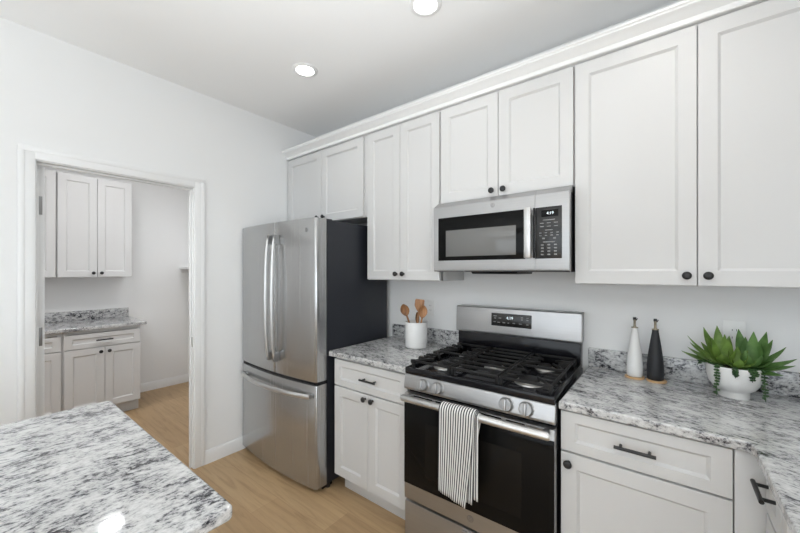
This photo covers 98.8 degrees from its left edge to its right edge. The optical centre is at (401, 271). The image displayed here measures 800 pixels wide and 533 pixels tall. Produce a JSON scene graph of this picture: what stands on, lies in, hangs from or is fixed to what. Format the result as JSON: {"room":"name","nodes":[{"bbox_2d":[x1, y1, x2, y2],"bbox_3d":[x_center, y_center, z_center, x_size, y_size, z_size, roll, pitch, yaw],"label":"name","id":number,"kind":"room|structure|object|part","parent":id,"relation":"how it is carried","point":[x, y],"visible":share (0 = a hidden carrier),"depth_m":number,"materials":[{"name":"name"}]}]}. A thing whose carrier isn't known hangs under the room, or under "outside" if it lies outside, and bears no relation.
{"room":"kitchen","nodes":[
{"label":"kitchen","id":0,"kind":"room"},
{"bbox_2d":[39,165,188,383],"bbox_3d":[-3.620,0.062,3.494,0.120,2.748,3.200,0,0,38],"label":"wall","id":1,"kind":"structure","parent":0,"point":[156,293],"depth_m":4.17,"materials":[{"name":"white paint"}]},
{"bbox_2d":[45,169,55,277],"bbox_3d":[-3.591,-0.449,3.138,0.359,1.022,0.582,0,0,38],"label":"upper cabinet","id":2,"kind":"object","parent":1,"relation":"attached to","point":[50,175],"visible":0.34,"depth_m":3.24,"materials":[{"name":"white paint"}]},
{"bbox_2d":[45,307,128,322],"bbox_3d":[-3.532,0.470,3.490,0.020,0.102,1.207,0,0,38],"label":"backsplash","id":3,"kind":"structure","parent":1,"relation":"attached to","point":[53,317],"depth_m":3.67,"materials":[{"name":"stone"}]},
{"bbox_2d":[56,171,131,277],"bbox_3d":[-3.232,-0.449,3.599,0.359,1.022,0.582,0,0,38],"label":"upper cabinet","id":4,"kind":"object","parent":1,"relation":"attached to","point":[94,215],"visible":0.97,"depth_m":3.48,"materials":[{"name":"white paint"}]},
{"bbox_3d":[-3.210,-0.445,3.400,0.019,1.006,0.288,0,0,38],"label":"door","id":5,"kind":"part","parent":4,"relation":"part of","materials":[{"name":"white paint"}]},
{"bbox_3d":[-3.033,-0.445,3.627,0.019,1.006,0.283,0,0,38],"label":"door","id":6,"kind":"part","parent":4,"relation":"part of","materials":[{"name":"white paint"}]},
{"bbox_2d":[140,374,188,392],"bbox_3d":[-2.886,1.387,4.328,0.013,0.098,0.979,0,0,38],"label":"baseboard","id":7,"kind":"structure","parent":1,"relation":"attached to","point":[166,382],"depth_m":4.25,"materials":[{"name":"white paint"}]},
{"bbox_2d":[179,267,188,271],"bbox_3d":[-1.875,-0.016,3.895,2.138,0.064,0.417,0,0,38],"label":"shelf","id":8,"kind":"object","parent":1,"relation":"attached to","point":[183,269],"visible":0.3,"depth_m":4.39,"materials":[{"name":"white paint"}]},
{"bbox_2d":[0,17,315,450],"bbox_3d":[-2.865,0.062,0.815,0.078,2.748,6.500,0,0,38],"label":"wall","id":9,"kind":"structure","parent":0,"point":[56,94],"depth_m":2.29,"materials":[{"name":"white paint"}]},
{"bbox_2d":[39,166,44,415],"bbox_3d":[-2.374,0.415,2.152,0.792,2.018,0.109,0,0,38],"label":"door","id":10,"kind":"structure","parent":9,"relation":"in","point":[41,169],"depth_m":1.95,"materials":[{"name":"white paint"}]},
{"bbox_2d":[17,144,204,468],"bbox_3d":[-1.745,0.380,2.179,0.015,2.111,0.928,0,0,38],"label":"trim","id":11,"kind":"structure","parent":9,"relation":"attached to","point":[27,155],"depth_m":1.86,"materials":[{"name":"white paint"}]},
{"bbox_2d":[205,436,244,464],"bbox_3d":[-2.827,1.387,0.791,0.013,0.098,6.489,0,0,38],"label":"baseboard","id":12,"kind":"structure","parent":9,"relation":"attached to","point":[213,454],"depth_m":2.65,"materials":[{"name":"white paint"}]},
{"bbox_2d":[124,382,404,532],"bbox_3d":[-1.238,1.466,-0.496,9.100,0.060,6.830,0,0,38],"label":"floor","id":13,"kind":"structure","parent":0,"point":[262,499],"depth_m":2.23,"materials":[{"name":"brown wood"}]},
{"bbox_2d":[45,333,61,414],"bbox_3d":[-3.474,0.996,3.047,0.654,0.880,0.582,0,0,38],"label":"base cabinet","id":14,"kind":"object","parent":13,"relation":"on","point":[53,342],"visible":0.09,"depth_m":3.05,"materials":[{"name":"white paint"}]},
{"bbox_3d":[-3.254,0.657,2.871,0.019,0.133,0.568,0,0,38],"label":"drawer","id":15,"kind":"part","parent":14,"relation":"part of","materials":[{"name":"white paint"}]},
{"bbox_2d":[62,325,139,411],"bbox_3d":[-3.115,0.996,3.507,0.654,0.880,0.582,0,0,38],"label":"base cabinet","id":16,"kind":"object","parent":13,"relation":"on","point":[99,365],"visible":0.74,"depth_m":3.31,"materials":[{"name":"white paint"}]},
{"bbox_3d":[-2.979,1.025,3.225,0.019,0.586,0.284,0,0,38],"label":"door","id":17,"kind":"part","parent":16,"relation":"part of","materials":[{"name":"white paint"}]},
{"bbox_2d":[45,316,146,334],"bbox_3d":[-3.285,0.538,3.300,0.643,0.033,1.217,0,0,38],"label":"countertop","id":18,"kind":"structure","parent":16,"relation":"on","point":[81,325],"depth_m":3.38,"materials":[{"name":"stone"}]},
{"bbox_3d":[-2.891,0.657,3.337,0.019,0.133,0.568,0,0,38],"label":"drawer","id":19,"kind":"part","parent":16,"relation":"part of","materials":[{"name":"white paint"}]},
{"bbox_3d":[-2.803,1.025,3.450,0.019,0.586,0.281,0,0,38],"label":"door","id":20,"kind":"part","parent":16,"relation":"part of","materials":[{"name":"white paint"}]},
{"bbox_2d":[241,217,386,489],"bbox_3d":[-0.730,0.544,2.706,0.941,1.784,0.803,0,0,38],"label":"refrigerator","id":21,"kind":"object","parent":13,"relation":"on","point":[308,294],"visible":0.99,"depth_m":2.34,"materials":[{"name":"silver metal"}]},
{"bbox_3d":[-1.063,0.184,2.617,0.524,1.056,0.114,0,0,38],"label":"door","id":22,"kind":"part","parent":21,"relation":"part of","materials":[{"name":"metal"}]},
{"bbox_3d":[-0.940,0.185,2.401,0.020,0.885,0.056,0,0,38],"label":"handle","id":23,"kind":"part","parent":21,"relation":"part of","materials":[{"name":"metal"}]},
{"bbox_3d":[-0.928,-0.221,2.416,0.023,0.064,0.042,0,0,38],"label":"handle mount","id":24,"kind":"part","parent":21,"relation":"part of","materials":[{"name":"metal"}]},
{"bbox_3d":[-0.928,0.591,2.416,0.023,0.064,0.042,0,0,38],"label":"handle mount","id":25,"kind":"part","parent":21,"relation":"part of","materials":[{"name":"metal"}]},
{"bbox_3d":[-0.880,0.185,2.355,0.020,0.885,0.056,0,0,38],"label":"handle","id":26,"kind":"part","parent":21,"relation":"part of","materials":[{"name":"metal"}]},
{"bbox_3d":[-0.935,0.800,2.409,0.845,0.031,0.082,0,0,38],"label":"handle","id":27,"kind":"part","parent":21,"relation":"part of","materials":[{"name":"metal"}]},
{"bbox_3d":[-0.868,-0.221,2.370,0.023,0.064,0.042,0,0,38],"label":"handle mount","id":28,"kind":"part","parent":21,"relation":"part of","materials":[{"name":"metal"}]},
{"bbox_3d":[-0.868,0.591,2.370,0.023,0.064,0.042,0,0,38],"label":"handle mount","id":29,"kind":"part","parent":21,"relation":"part of","materials":[{"name":"metal"}]},
{"bbox_3d":[-0.899,1.065,2.489,0.941,0.662,0.114,0,0,38],"label":"freezer drawer","id":30,"kind":"part","parent":21,"relation":"part of","materials":[{"name":"metal"}]},
{"bbox_3d":[-0.690,0.184,2.327,0.413,1.056,0.114,0,0,38],"label":"door","id":31,"kind":"part","parent":21,"relation":"part of","materials":[{"name":"metal"}]},
{"bbox_2d":[335,358,409,519],"bbox_3d":[-0.020,0.996,2.292,0.603,0.880,0.670,0,0,38],"label":"base cabinet","id":32,"kind":"object","parent":13,"relation":"on","point":[369,409],"visible":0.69,"depth_m":2.05,"materials":[{"name":"white paint"}]},
{"bbox_3d":[-0.316,1.031,2.155,0.297,0.574,0.019,0,0,38],"label":"door","id":33,"kind":"part","parent":32,"relation":"part of","materials":[{"name":"white paint"}]},
{"bbox_3d":[-0.200,0.653,2.030,0.125,0.012,0.036,0,0,38],"label":"pull handle","id":34,"kind":"part","parent":32,"relation":"part of","materials":[{"name":"black metal"}]},
{"bbox_3d":[-0.198,0.653,2.063,0.597,0.166,0.019,0,0,38],"label":"drawer","id":35,"kind":"part","parent":32,"relation":"part of","materials":[{"name":"white paint"}]},
{"bbox_3d":[-0.079,1.031,1.971,0.296,0.574,0.019,0,0,38],"label":"door","id":36,"kind":"part","parent":32,"relation":"part of","materials":[{"name":"white paint"}]},
{"bbox_2d":[329,336,451,372],"bbox_3d":[-0.028,0.538,2.308,0.642,0.033,0.655,0,0,38],"label":"countertop","id":37,"kind":"structure","parent":32,"relation":"on","point":[391,353],"depth_m":2.20,"materials":[{"name":"stone"}]},
{"bbox_2d":[405,320,426,348],"bbox_3d":[0.101,0.434,2.365,0.152,0.174,0.152,0,0,38],"label":"utensil crock","id":38,"kind":"object","parent":37,"relation":"on","point":[415,333],"visible":0.95,"depth_m":2.30,"materials":[{"name":"white ceramic"}]},
{"bbox_2d":[400,304,409,322],"bbox_3d":[0.049,0.364,2.399,0.115,0.270,0.021,0,0,10],"label":"wooden spoon","id":39,"kind":"object","parent":38,"relation":"in","point":[404,309],"visible":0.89,"depth_m":2.40,"materials":[{"name":"brown wood"}]},
{"bbox_2d":[400,304,408,315],"bbox_3d":[0.023,0.272,2.405,0.063,0.085,0.019,0,0,6],"label":"bowl","id":40,"kind":"object","parent":39,"relation":"on","point":[404,309],"depth_m":2.40,"materials":[{"name":"brown wood"}]},
{"bbox_2d":[415,299,423,322],"bbox_3d":[0.119,0.345,2.382,0.079,0.306,0.033,0,0,-30],"label":"wooden spatula","id":41,"kind":"object","parent":38,"relation":"in","point":[418,302],"visible":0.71,"depth_m":2.38,"materials":[{"name":"brown wood"}]},
{"bbox_3d":[0.125,0.236,2.384,0.069,0.088,0.013,0,0,-4],"label":"blade","id":42,"kind":"part","parent":41,"relation":"part of","materials":[{"name":"brown wood"}]},
{"bbox_2d":[418,305,426,322],"bbox_3d":[0.140,0.364,2.340,0.069,0.264,0.021,0,0,-7],"label":"wooden spoon","id":43,"kind":"object","parent":38,"relation":"in","point":[422,311],"visible":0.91,"depth_m":2.34,"materials":[{"name":"brown wood"}]},
{"bbox_2d":[400,304,583,532],"bbox_3d":[0.490,0.831,1.821,0.745,1.210,0.750,0,0,36],"label":"gas range","id":44,"kind":"object","parent":13,"relation":"on","point":[514,366],"visible":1,"depth_m":1.64,"materials":[{"name":"silver metal"}]},
{"bbox_3d":[0.105,0.572,1.718,0.064,0.064,0.034,0,0,36],"label":"knob","id":45,"kind":"part","parent":44,"relation":"part of","materials":[{"name":"metal"}]},
{"bbox_3d":[0.173,0.572,1.668,0.064,0.064,0.034,0,0,36],"label":"knob","id":46,"kind":"part","parent":44,"relation":"part of","materials":[{"name":"metal"}]},
{"bbox_3d":[0.234,0.506,1.837,0.124,0.016,0.124,0,0,36],"label":"burner","id":47,"kind":"part","parent":44,"relation":"part of","materials":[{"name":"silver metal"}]},
{"bbox_3d":[0.323,1.296,1.595,0.735,0.200,0.036,0,0,36],"label":"storage drawer","id":48,"kind":"part","parent":44,"relation":"part of","materials":[{"name":"metal"}]},
{"bbox_2d":[438,401,481,508],"bbox_3d":[0.262,0.818,1.541,0.190,0.427,0.074,0,0,36],"label":"dish towel","id":49,"kind":"object","parent":44,"relation":"hanging from","point":[458,425],"visible":1,"depth_m":1.51,"materials":[{"name":"white fabric"}]},
{"bbox_3d":[0.284,0.639,1.528,0.712,0.033,0.033,0,0,36],"label":"handle","id":50,"kind":"part","parent":44,"relation":"part of","materials":[{"name":"metal"}]},
{"bbox_3d":[0.311,0.888,1.578,0.734,0.424,0.006,0,0,36],"label":"door glass","id":51,"kind":"part","parent":44,"relation":"part of","materials":[{"name":"black glass"}]},
{"bbox_3d":[0.322,0.907,1.593,0.735,0.548,0.040,0,0,36],"label":"oven door","id":52,"kind":"part","parent":44,"relation":"part of","materials":[{"name":"glass"}]},
{"bbox_2d":[405,342,580,404],"bbox_3d":[0.491,0.500,1.823,0.752,0.071,0.616,0,0,38],"label":"cooktop","id":53,"kind":"object","parent":44,"relation":"in","point":[524,375],"depth_m":1.72,"materials":[{"name":"metal"}]},
{"bbox_3d":[0.494,0.506,1.819,0.112,0.016,0.112,0,0,36],"label":"burner","id":54,"kind":"part","parent":44,"relation":"part of","materials":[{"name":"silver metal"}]},
{"bbox_3d":[0.446,0.572,1.467,0.064,0.064,0.034,0,0,36],"label":"knob","id":55,"kind":"part","parent":44,"relation":"part of","materials":[{"name":"metal"}]},
{"bbox_3d":[0.513,0.572,1.417,0.064,0.064,0.034,0,0,36],"label":"knob","id":56,"kind":"part","parent":44,"relation":"part of","materials":[{"name":"metal"}]},
{"bbox_3d":[0.588,0.506,1.575,0.132,0.016,0.132,0,0,36],"label":"burner","id":57,"kind":"part","parent":44,"relation":"part of","materials":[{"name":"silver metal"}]},
{"bbox_3d":[0.754,0.506,1.801,0.104,0.016,0.104,0,0,36],"label":"burner","id":58,"kind":"part","parent":44,"relation":"part of","materials":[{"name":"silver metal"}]},
{"bbox_2d":[561,409,767,532],"bbox_3d":[1.061,0.996,1.450,0.591,0.880,0.670,0,0,38],"label":"base cabinet","id":59,"kind":"object","parent":13,"relation":"on","point":[616,477],"depth_m":1.22,"materials":[{"name":"white paint"}]},
{"bbox_3d":[0.661,0.767,1.364,0.032,0.032,0.030,0,0,38],"label":"knob","id":60,"kind":"part","parent":59,"relation":"part of","materials":[{"name":"black metal"}]},
{"bbox_3d":[0.833,0.643,1.226,0.125,0.012,0.036,0,0,38],"label":"pull handle","id":61,"kind":"part","parent":59,"relation":"part of","materials":[{"name":"black metal"}]},
{"bbox_3d":[0.852,1.024,1.246,0.506,0.588,0.019,0,0,38],"label":"door","id":62,"kind":"part","parent":59,"relation":"part of","materials":[{"name":"white paint"}]},
{"bbox_3d":[1.088,0.941,1.067,0.078,0.770,0.018,0,0,38],"label":"filler panel","id":63,"kind":"part","parent":59,"relation":"part of","materials":[{"name":"white wood"}]},
{"bbox_2d":[750,479,781,532],"bbox_3d":[1.286,0.996,0.782,0.677,0.880,0.181,0,0,38],"label":"base cabinet","id":64,"kind":"object","parent":13,"relation":"on","point":[774,515],"visible":0.41,"depth_m":0.98,"materials":[{"name":"white paint"}]},
{"bbox_3d":[1.041,0.638,0.988,0.036,0.012,0.125,0,0,38],"label":"pull handle","id":65,"kind":"part","parent":64,"relation":"part of","materials":[{"name":"black metal"}]},
{"bbox_3d":[1.056,1.023,0.962,0.019,0.589,0.173,0,0,38],"label":"door","id":66,"kind":"part","parent":64,"relation":"part of","materials":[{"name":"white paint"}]},
{"bbox_3d":[1.056,0.638,0.962,0.019,0.157,0.173,0,0,38],"label":"drawer","id":67,"kind":"part","parent":64,"relation":"part of","materials":[{"name":"white paint"}]},
{"bbox_2d":[782,514,790,532],"bbox_3d":[1.015,0.996,0.433,0.677,0.880,0.700,0,0,38],"label":"base cabinet","id":68,"kind":"object","parent":13,"relation":"on","point":[785,529],"visible":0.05,"depth_m":0.87,"materials":[{"name":"white paint"}]},
{"bbox_2d":[559,366,799,532],"bbox_3d":[1.043,0.538,0.911,1.224,0.033,1.543,0,0,38],"label":"countertop","id":69,"kind":"structure","parent":68,"relation":"on","point":[769,430],"depth_m":1.25,"materials":[{"name":"stone"}]},
{"bbox_2d":[625,374,644,379],"bbox_3d":[1.142,0.517,1.681,0.083,0.009,0.083,0,0,38],"label":"coaster","id":70,"kind":"object","parent":69,"relation":"on","point":[626,375],"visible":0.67,"depth_m":1.65,"materials":[{"name":"brown wood"}]},
{"bbox_2d":[626,317,642,377],"bbox_3d":[1.142,0.369,1.681,0.068,0.287,0.068,0,0,38],"label":"oil bottle","id":71,"kind":"object","parent":70,"relation":"on","point":[634,368],"visible":1,"depth_m":1.66,"materials":[{"name":"white ceramic"}]},
{"bbox_2d":[646,378,666,383],"bbox_3d":[1.206,0.517,1.623,0.080,0.009,0.080,0,0,38],"label":"coaster","id":72,"kind":"object","parent":69,"relation":"on","point":[664,381],"visible":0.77,"depth_m":1.59,"materials":[{"name":"brown wood"}]},
{"bbox_2d":[647,319,663,380],"bbox_3d":[1.202,0.369,1.626,0.068,0.287,0.068,0,0,38],"label":"oil bottle","id":73,"kind":"object","parent":72,"relation":"on","point":[655,362],"visible":1,"depth_m":1.61,"materials":[{"name":"black ceramic"}]},
{"bbox_2d":[682,326,796,401],"bbox_3d":[1.387,0.378,1.423,0.189,0.287,0.327,0,0,-34],"label":"potted succulent","id":74,"kind":"object","parent":69,"relation":"on","point":[741,372],"visible":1,"depth_m":1.39,"materials":[{"name":"green plant"}]},
{"bbox_3d":[-1.466,0.996,0.196,0.966,0.880,2.182,0,0,38],"label":"kitchen island","id":75,"kind":"object","parent":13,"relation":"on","visible":0},
{"bbox_2d":[0,401,231,532],"bbox_3d":[-1.466,0.538,0.196,1.026,0.033,2.242,0,0,38],"label":"island countertop","id":76,"kind":"structure","parent":75,"relation":"on","point":[92,468],"depth_m":0.85,"materials":[{"name":"stone"}]},
{"bbox_2d":[0,0,677,136],"bbox_3d":[-1.238,-1.352,-0.496,9.100,0.080,6.830,0,0,38],"label":"ceiling","id":77,"kind":"structure","parent":0,"point":[370,58],"depth_m":1.95,"materials":[{"name":"white paint"}]},
{"bbox_2d":[292,63,317,77],"bbox_3d":[-0.631,-1.309,2.238,0.162,0.007,0.162,0,0,38],"label":"recessed light","id":78,"kind":"object","parent":77,"relation":"in","point":[301,69],"visible":1,"depth_m":2.23,"materials":[{"name":"white paint"}]},
{"bbox_2d":[296,66,313,74],"bbox_3d":[-0.631,-1.311,2.238,0.112,0.002,0.112,0,0,38],"label":"diffuser","id":79,"kind":"object","parent":78,"relation":"attached to","point":[300,70],"depth_m":2.24,"materials":[{"name":"white plastic"}]},
{"bbox_2d":[409,0,441,16],"bbox_3d":[0.117,-1.309,1.688,0.162,0.007,0.162,0,0,38],"label":"recessed light","id":80,"kind":"object","parent":77,"relation":"in","point":[421,8],"visible":1,"depth_m":1.70,"materials":[{"name":"white paint"}]},
{"bbox_2d":[414,0,436,13],"bbox_3d":[0.117,-1.311,1.688,0.112,0.002,0.112,0,0,38],"label":"diffuser","id":81,"kind":"object","parent":80,"relation":"attached to","point":[420,6],"depth_m":1.70,"materials":[{"name":"white plastic"}]},
{"bbox_2d":[316,0,799,532],"bbox_3d":[-0.257,0.062,2.979,6.060,2.748,0.120,0,0,38],"label":"wall","id":82,"kind":"structure","parent":0,"point":[609,311],"depth_m":1.79,"materials":[{"name":"white paint"}]},
{"bbox_2d":[288,135,366,224],"bbox_3d":[-0.557,-0.699,2.913,0.985,0.602,0.351,0,0,38],"label":"upper cabinet","id":83,"kind":"object","parent":82,"relation":"attached to","point":[329,183],"visible":0.74,"depth_m":2.75,"materials":[{"name":"white paint"}]},
{"bbox_3d":[-0.838,-0.695,2.960,0.464,0.586,0.019,0,0,38],"label":"door","id":84,"kind":"part","parent":83,"relation":"part of","materials":[{"name":"white paint"}]},
{"bbox_3d":[-0.465,-0.695,2.669,0.474,0.586,0.019,0,0,38],"label":"door","id":85,"kind":"part","parent":83,"relation":"part of","materials":[{"name":"white paint"}]},
{"bbox_2d":[282,0,767,160],"bbox_3d":[0.374,-1.035,1.983,3.598,0.070,0.078,0,0,38],"label":"trim","id":86,"kind":"structure","parent":83,"relation":"attached to","point":[686,13],"depth_m":1.70,"materials":[{"name":"white paint"}]},
{"bbox_2d":[367,110,463,280],"bbox_3d":[0.079,-0.469,2.418,0.618,1.062,0.351,0,0,38],"label":"upper cabinet","id":87,"kind":"object","parent":82,"relation":"attached to","point":[404,159],"visible":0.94,"depth_m":2.29,"materials":[{"name":"white paint"}]},
{"bbox_3d":[-0.126,-0.465,2.405,0.299,1.046,0.019,0,0,38],"label":"door","id":88,"kind":"part","parent":87,"relation":"part of","materials":[{"name":"white paint"}]},
{"bbox_3d":[0.116,-0.465,2.217,0.307,1.046,0.019,0,0,38],"label":"door","id":89,"kind":"part","parent":87,"relation":"part of","materials":[{"name":"white paint"}]},
{"bbox_2d":[392,324,458,345],"bbox_3d":[0.174,0.470,2.552,0.615,0.102,0.020,0,0,38],"label":"backsplash","id":90,"kind":"structure","parent":82,"relation":"attached to","point":[440,336],"depth_m":2.48,"materials":[{"name":"stone"}]},
{"bbox_2d":[426,300,434,315],"bbox_3d":[0.212,0.270,2.533,0.074,0.116,0.008,0,0,38],"label":"wall outlet","id":91,"kind":"object","parent":82,"relation":"attached to","point":[430,304],"visible":0.98,"depth_m":2.53,"materials":[{"name":"white plastic"}]},
{"bbox_2d":[428,303,431,311],"bbox_3d":[0.210,0.270,2.531,0.033,0.067,0.002,0,0,38],"label":"receptacle","id":92,"kind":"object","parent":91,"relation":"attached to","point":[429,304],"depth_m":2.53,"materials":[{"name":"grey plastic"}]},
{"bbox_2d":[441,65,574,203],"bbox_3d":[0.622,-0.705,1.996,0.754,0.590,0.351,0,0,38],"label":"upper cabinet","id":93,"kind":"object","parent":82,"relation":"attached to","point":[519,138],"visible":0.81,"depth_m":1.84,"materials":[{"name":"white paint"}]},
{"bbox_3d":[0.390,-0.701,2.004,0.366,0.574,0.019,0,0,38],"label":"door","id":94,"kind":"part","parent":93,"relation":"part of","materials":[{"name":"white paint"}]},
{"bbox_2d":[434,185,574,273],"bbox_3d":[0.596,-0.196,1.960,0.742,0.423,0.434,0,0,38],"label":"microwave","id":95,"kind":"object","parent":93,"relation":"attached to","point":[529,232],"visible":1,"depth_m":1.77,"materials":[{"name":"silver metal"}]},
{"bbox_3d":[0.442,-0.203,1.889,0.586,0.409,0.062,0,0,38],"label":"door","id":96,"kind":"part","parent":95,"relation":"part of","materials":[{"name":"metal"}]},
{"bbox_3d":[0.615,-0.188,1.679,0.034,0.248,0.014,0,0,38],"label":"handle","id":97,"kind":"part","parent":95,"relation":"part of","materials":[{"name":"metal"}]},
{"bbox_3d":[0.705,-0.186,1.647,0.122,0.249,0.006,0,0,38],"label":"control panel","id":98,"kind":"part","parent":95,"relation":"part of","materials":[{"name":"black"}]},
{"bbox_3d":[0.684,-0.701,1.775,0.374,0.574,0.019,0,0,38],"label":"door","id":99,"kind":"part","parent":93,"relation":"part of","materials":[{"name":"white paint"}]},
{"bbox_2d":[575,0,799,288],"bbox_3d":[1.279,-0.469,1.484,0.908,1.062,0.351,0,0,38],"label":"upper cabinet","id":100,"kind":"object","parent":82,"relation":"attached to","point":[687,140],"visible":1,"depth_m":1.38,"materials":[{"name":"white paint"}]},
{"bbox_3d":[1.014,-0.465,1.518,0.444,1.046,0.019,0,0,38],"label":"door","id":101,"kind":"part","parent":100,"relation":"part of","materials":[{"name":"white paint"}]},
{"bbox_3d":[1.149,0.018,1.382,0.032,0.032,0.030,0,0,38],"label":"knob","id":102,"kind":"part","parent":100,"relation":"part of","materials":[{"name":"black metal"}]},
{"bbox_3d":[1.200,0.018,1.342,0.032,0.032,0.030,0,0,38],"label":"knob","id":103,"kind":"part","parent":100,"relation":"part of","materials":[{"name":"black metal"}]},
{"bbox_3d":[1.372,-0.465,1.240,0.456,1.046,0.019,0,0,38],"label":"door","id":104,"kind":"part","parent":100,"relation":"part of","materials":[{"name":"white paint"}]},
{"bbox_2d":[588,347,799,397],"bbox_3d":[1.502,0.470,1.519,1.202,0.102,0.020,0,0,38],"label":"backsplash","id":105,"kind":"structure","parent":82,"relation":"attached to","point":[682,369],"depth_m":1.63,"materials":[{"name":"stone"}]},
{"bbox_2d":[723,320,745,346],"bbox_3d":[1.491,0.281,1.537,0.074,0.116,0.008,0,0,38],"label":"wall outlet","id":106,"kind":"object","parent":82,"relation":"attached to","point":[730,328],"visible":0.64,"depth_m":1.54,"materials":[{"name":"white plastic"}]},
{"bbox_2d":[729,326,739,340],"bbox_3d":[1.490,0.281,1.535,0.033,0.067,0.002,0,0,38],"label":"receptacle","id":107,"kind":"object","parent":106,"relation":"attached to","point":[733,330],"depth_m":1.54,"materials":[{"name":"grey plastic"}]},
{"bbox_2d":[705,362,763,399],"bbox_3d":[1.387,0.456,1.433,0.177,0.130,0.177,0,0,38],"label":"bowl","id":108,"kind":"object","parent":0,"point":[733,381],"depth_m":1.38,"materials":[{"name":"white ceramic"}]}
]}

